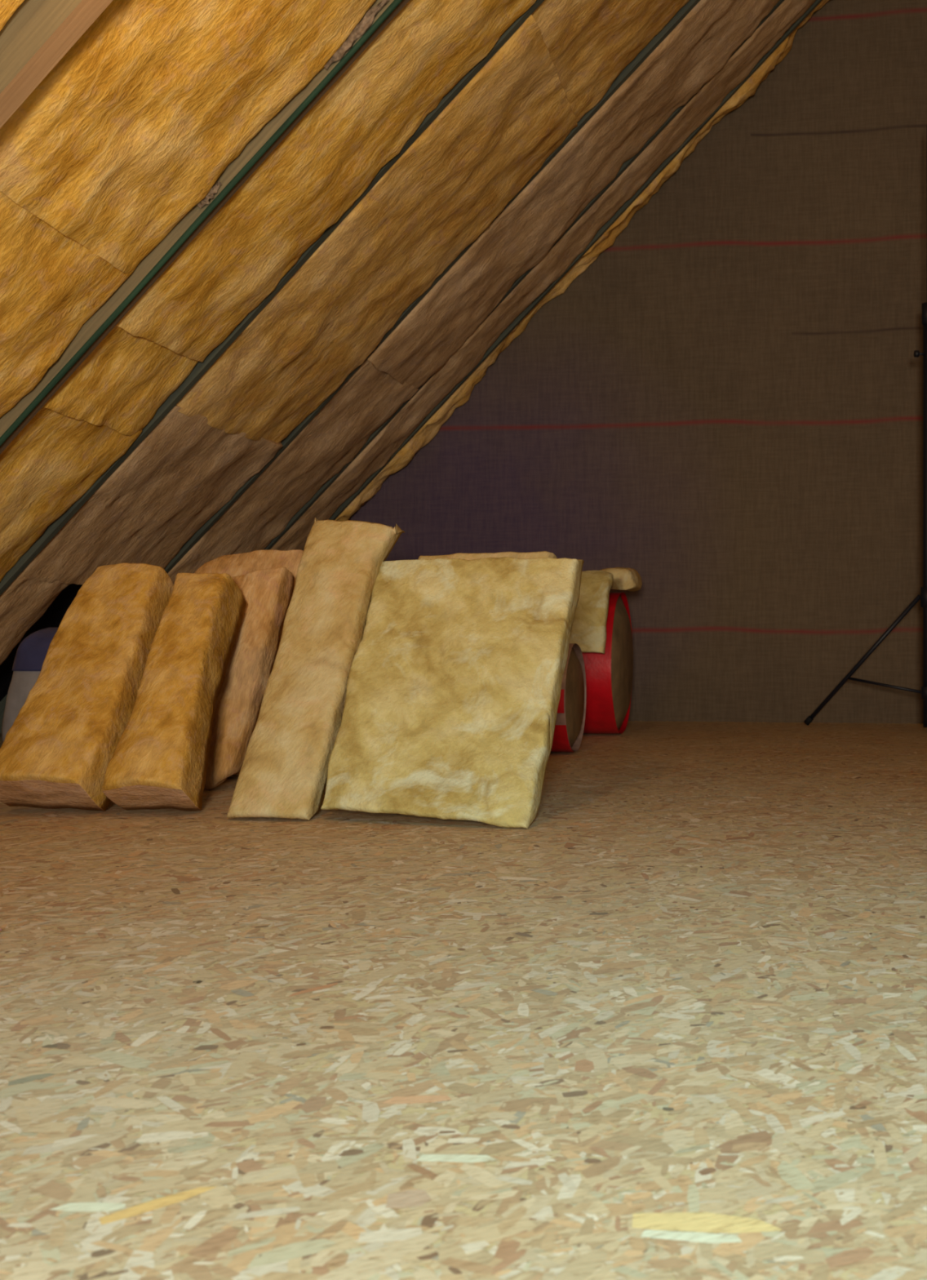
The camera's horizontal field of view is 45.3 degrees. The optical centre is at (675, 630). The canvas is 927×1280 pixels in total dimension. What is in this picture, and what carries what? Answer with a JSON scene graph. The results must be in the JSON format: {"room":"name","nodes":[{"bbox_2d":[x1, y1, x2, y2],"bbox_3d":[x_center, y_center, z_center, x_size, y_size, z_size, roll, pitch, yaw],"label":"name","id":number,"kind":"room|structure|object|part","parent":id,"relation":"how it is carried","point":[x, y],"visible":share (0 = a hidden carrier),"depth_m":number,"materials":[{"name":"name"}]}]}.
{"room":"building under construction","nodes":[
{"label":"building under construction","id":0,"kind":"room"},
{"bbox_2d":[0,583,83,701],"bbox_3d":[-1.805,-2.073,2.352,6.066,6.136,10.300,0,0,6],"label":"ceiling","id":1,"kind":"structure","parent":0,"point":[53,616],"depth_m":5.86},
{"bbox_2d":[0,0,112,128],"bbox_3d":[-1.440,-2.136,2.998,5.528,5.587,0.082,0,0,6],"label":"rafter","id":2,"kind":"object","parent":1,"relation":"attached to","point":[38,34],"visible":1,"depth_m":3.01,"materials":[{"name":"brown wood"}]},
{"bbox_2d":[0,0,24,31],"bbox_3d":[-1.991,-1.673,2.563,2.090,2.110,0.904,0,0,6],"label":"insulation","id":3,"kind":"object","parent":2,"relation":"attached to","point":[7,7],"visible":1,"depth_m":2.96,"materials":[{"name":"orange fabric"}]},
{"bbox_2d":[0,0,375,274],"bbox_3d":[-0.470,-3.075,3.410,3.445,3.503,0.952,0,0,6],"label":"insulation","id":4,"kind":"object","parent":2,"relation":"attached to","point":[137,122],"visible":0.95,"depth_m":3.57,"materials":[{"name":"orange fabric"}]},
{"bbox_2d":[0,0,409,453],"bbox_3d":[-1.338,-2.138,3.990,5.520,5.579,0.088,0,0,6],"label":"rafter","id":5,"kind":"object","parent":1,"relation":"attached to","point":[95,330],"visible":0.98,"depth_m":4.03,"materials":[{"name":"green wood"}]},
{"bbox_2d":[0,177,136,417],"bbox_3d":[-2.903,-0.623,3.667,1.723,1.782,0.953,0,0,6],"label":"insulation","id":6,"kind":"object","parent":5,"relation":"attached to","point":[51,284],"visible":0.71,"depth_m":3.79,"materials":[{"name":"orange fabric"}]},
{"bbox_2d":[0,407,142,581],"bbox_3d":[-3.096,-0.289,4.558,1.392,1.413,0.683,0,0,6],"label":"insulation","id":7,"kind":"object","parent":5,"relation":"attached to","point":[56,458],"visible":0.67,"depth_m":4.57,"materials":[{"name":"orange fabric"}]},
{"bbox_2d":[42,325,198,435],"bbox_3d":[-2.319,-1.076,4.474,0.423,0.443,0.684,0,0,6],"label":"insulation","id":8,"kind":"object","parent":5,"relation":"attached to","point":[124,381],"visible":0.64,"depth_m":4.43,"materials":[{"name":"orange fabric"}]},
{"bbox_2d":[115,0,536,362],"bbox_3d":[-0.431,-2.983,4.277,3.595,3.637,0.685,0,0,6],"label":"insulation","id":9,"kind":"object","parent":5,"relation":"attached to","point":[328,160],"visible":0.79,"depth_m":4.34,"materials":[{"name":"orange fabric"}]},
{"bbox_2d":[0,0,544,595],"bbox_3d":[-1.277,-2.154,4.720,5.489,5.554,0.040,0,0,6],"label":"rafter","id":10,"kind":"object","parent":1,"relation":"attached to","point":[200,368],"visible":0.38,"depth_m":4.79,"materials":[{"name":"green wood"}]},
{"bbox_2d":[0,577,69,664],"bbox_3d":[-3.327,0.009,5.181,0.693,0.696,0.469,0,0,6],"label":"insulation","id":11,"kind":"object","parent":10,"relation":"attached to","point":[25,601],"visible":0.59,"depth_m":5.16,"materials":[{"name":"fabric"}]},
{"bbox_2d":[17,404,282,584],"bbox_3d":[-2.624,-0.670,5.410,0.887,0.884,1.068,0,0,6],"label":"insulation","id":12,"kind":"object","parent":10,"relation":"attached to","point":[186,469],"visible":0.64,"depth_m":5.28,"materials":[{"name":"fabric"}]},
{"bbox_2d":[176,14,577,443],"bbox_3d":[-1.433,-1.871,5.283,1.771,1.790,1.073,0,0,6],"label":"insulation","id":13,"kind":"object","parent":10,"relation":"attached to","point":[449,186],"visible":0.88,"depth_m":5.16,"materials":[{"name":"brown fabric"}]},
{"bbox_2d":[531,0,689,122],"bbox_3d":[0.388,-3.735,5.091,2.149,2.151,1.069,0,0,6],"label":"insulation","id":14,"kind":"object","parent":10,"relation":"attached to","point":[589,43],"visible":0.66,"depth_m":5.27,"materials":[{"name":"brown fabric"}]},
{"bbox_2d":[0,0,700,733],"bbox_3d":[-1.163,-2.154,5.804,5.489,5.547,0.043,0,0,6],"label":"rafter","id":15,"kind":"object","parent":1,"relation":"attached to","point":[628,70],"visible":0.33,"depth_m":5.81,"materials":[{"name":"brown wood"}]},
{"bbox_2d":[167,360,418,584],"bbox_3d":[-2.484,-0.710,6.346,1.748,1.764,0.779,0,0,6],"label":"insulation","id":16,"kind":"object","parent":15,"relation":"attached to","point":[332,439],"visible":0.37,"depth_m":6.23,"materials":[{"name":"fabric"}]},
{"bbox_2d":[367,0,779,390],"bbox_3d":[-0.096,-3.130,6.095,3.311,3.347,0.777,0,0,6],"label":"insulation","id":17,"kind":"object","parent":15,"relation":"attached to","point":[701,44],"visible":0.87,"depth_m":6.08,"materials":[{"name":"fabric"}]},
{"bbox_2d":[263,0,784,550],"bbox_3d":[-1.080,-2.155,6.601,5.488,5.549,0.038,0,0,6],"label":"rafter","id":18,"kind":"object","parent":1,"relation":"attached to","point":[625,165],"visible":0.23,"depth_m":6.59,"materials":[{"name":"brown wood"}]},
{"bbox_2d":[269,0,816,551],"bbox_3d":[-0.762,-2.392,6.780,4.764,4.829,0.415,0,0,6],"label":"insulation","id":19,"kind":"object","parent":18,"relation":"attached to","point":[740,64],"visible":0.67,"depth_m":6.75,"materials":[{"name":"fabric"}]},
{"bbox_2d":[302,0,822,551],"bbox_3d":[-1.031,-2.150,7.027,5.498,5.553,0.035,0,0,6],"label":"rafter","id":20,"kind":"object","parent":1,"relation":"attached to","point":[624,206],"visible":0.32,"depth_m":6.97,"materials":[{"name":"brown wood"}]},
{"bbox_2d":[335,0,829,520],"bbox_3d":[-0.576,-2.538,7.091,4.462,4.501,0.221,0,0,6],"label":"insulation","id":21,"kind":"object","parent":20,"relation":"attached to","point":[428,431],"visible":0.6,"depth_m":7.11,"materials":[{"name":"brown fabric"}]},
{"bbox_2d":[0,720,926,1279],"bbox_3d":[0.921,0.620,2.065,13.800,0.041,10.300,0,0,6],"label":"floor","id":22,"kind":"structure","parent":0,"point":[670,1023],"depth_m":1.62,"materials":[{"name":"beige wood"}]},
{"bbox_2d":[1,627,57,742],"bbox_3d":[-2.529,0.291,4.436,0.392,0.612,0.362,0,0,6],"label":"plastic sack","id":23,"kind":"object","parent":22,"relation":"on","point":[31,653],"visible":0.24,"depth_m":4.30,"materials":[{"name":"blue plastic"}]},
{"bbox_3d":[-2.518,0.072,4.438,0.330,0.175,0.305,0,0,6],"label":"navy panel","id":24,"kind":"part","parent":23,"relation":"part of","materials":[{"name":"blue plastic"}]},
{"bbox_2d":[0,563,173,811],"bbox_3d":[-2.037,0.171,3.798,0.380,0.852,0.771,0,0,6],"label":"insulation slab","id":25,"kind":"object","parent":22,"relation":"on","point":[57,752],"visible":0.91,"depth_m":3.64,"materials":[{"name":"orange fabric"}]},
{"bbox_2d":[101,573,246,810],"bbox_3d":[-1.721,0.189,3.790,0.278,0.815,0.762,0,0,-3],"label":"insulation slab","id":26,"kind":"object","parent":22,"relation":"on","point":[159,760],"visible":1,"depth_m":3.64,"materials":[{"name":"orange fabric"}]},
{"bbox_2d":[194,549,303,776],"bbox_3d":[-1.845,0.123,4.534,0.635,0.948,0.450,0,0,6],"label":"insulation slab","id":27,"kind":"object","parent":22,"relation":"on","point":[238,564],"visible":0.2,"depth_m":4.62,"materials":[{"name":"brown fabric"}]},
{"bbox_2d":[204,567,294,790],"bbox_3d":[-1.692,0.171,4.189,0.272,0.852,0.365,0,0,6],"label":"insulation slab","id":28,"kind":"object","parent":22,"relation":"on","point":[268,593],"visible":0.62,"depth_m":4.13,"materials":[{"name":"brown fabric"}]},
{"bbox_2d":[226,517,404,820],"bbox_3d":[-1.228,0.086,3.741,0.331,1.022,0.735,0,0,6],"label":"insulation slab","id":29,"kind":"object","parent":22,"relation":"on","point":[283,773],"visible":0.99,"depth_m":3.66,"materials":[{"name":"beige fabric"}]},
{"bbox_2d":[320,556,584,828],"bbox_3d":[-0.759,0.163,3.687,0.755,0.868,0.823,0,0,6],"label":"insulation slab","id":30,"kind":"object","parent":22,"relation":"on","point":[454,684],"visible":0.99,"depth_m":3.60,"materials":[{"name":"fabric"}]},
{"bbox_2d":[417,551,557,559],"bbox_3d":[-0.787,0.145,3.994,0.606,0.903,0.562,0,0,6],"label":"insulation slab","id":31,"kind":"object","parent":22,"relation":"on","point":[543,554],"visible":0.06,"depth_m":4.15,"materials":[{"name":"beige fabric"}]},
{"bbox_2d":[551,643,586,751],"bbox_3d":[-0.939,0.329,5.367,0.910,0.537,0.545,0,0,6],"label":"roll","id":32,"kind":"object","parent":22,"relation":"on","point":[571,710],"visible":0.06,"depth_m":5.22,"materials":[{"name":"plastic"}]},
{"bbox_2d":[557,688,564,713],"bbox_3d":[-0.549,0.330,5.059,0.050,0.112,0.005,0,0,8],"label":"print","id":33,"kind":"object","parent":32,"relation":"attached to","point":[561,706],"depth_m":5.06},
{"bbox_2d":[551,724,573,751],"bbox_3d":[-0.957,0.519,5.225,0.905,0.151,0.213,0,0,6],"label":"print","id":34,"kind":"object","parent":32,"relation":"attached to","point":[563,737],"depth_m":5.16},
{"bbox_2d":[582,592,633,733],"bbox_3d":[-0.839,0.183,6.344,1.105,0.827,0.828,0,0,6],"label":"roll","id":35,"kind":"object","parent":22,"relation":"on","point":[609,675],"visible":0.19,"depth_m":6.03,"materials":[{"name":"plastic"}]},
{"bbox_2d":[599,567,642,591],"bbox_3d":[-0.426,-0.298,6.213,0.458,0.139,0.440,0,0,6],"label":"wool offcut","id":36,"kind":"object","parent":35,"relation":"on","point":[624,579],"visible":0.58,"depth_m":6.00,"materials":[{"name":"beige fabric"}]},
{"bbox_2d":[569,569,613,653],"bbox_3d":[-0.467,-0.108,5.882,0.231,0.460,0.237,0,0,6],"label":"wool offcut","id":37,"kind":"object","parent":36,"relation":"hanging from","point":[588,631],"visible":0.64,"depth_m":5.78,"materials":[{"name":"beige fabric"}]},
{"bbox_2d":[804,124,926,727],"bbox_3d":[1.460,-1.202,6.202,1.414,3.597,1.266,0,0,6],"label":"tripod stand","id":38,"kind":"object","parent":22,"relation":"on","point":[923,597],"visible":1,"depth_m":6.37,"materials":[{"name":"black metal"}]},
{"bbox_3d":[1.143,0.187,6.610,0.769,0.812,0.027,0,0,33],"label":"leg","id":39,"kind":"part","parent":38,"relation":"part of","materials":[{"name":"black metal"}]},
{"bbox_3d":[1.446,-1.640,6.366,0.064,0.039,0.039,0,0,-7],"label":"knob","id":40,"kind":"part","parent":38,"relation":"part of","materials":[{"name":"black"}]},
{"bbox_2d":[349,0,926,723],"bbox_3d":[1.743,-2.237,7.016,12.800,5.755,0.120,0,0,6],"label":"wall","id":41,"kind":"structure","parent":0,"point":[724,408],"depth_m":7.09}
]}

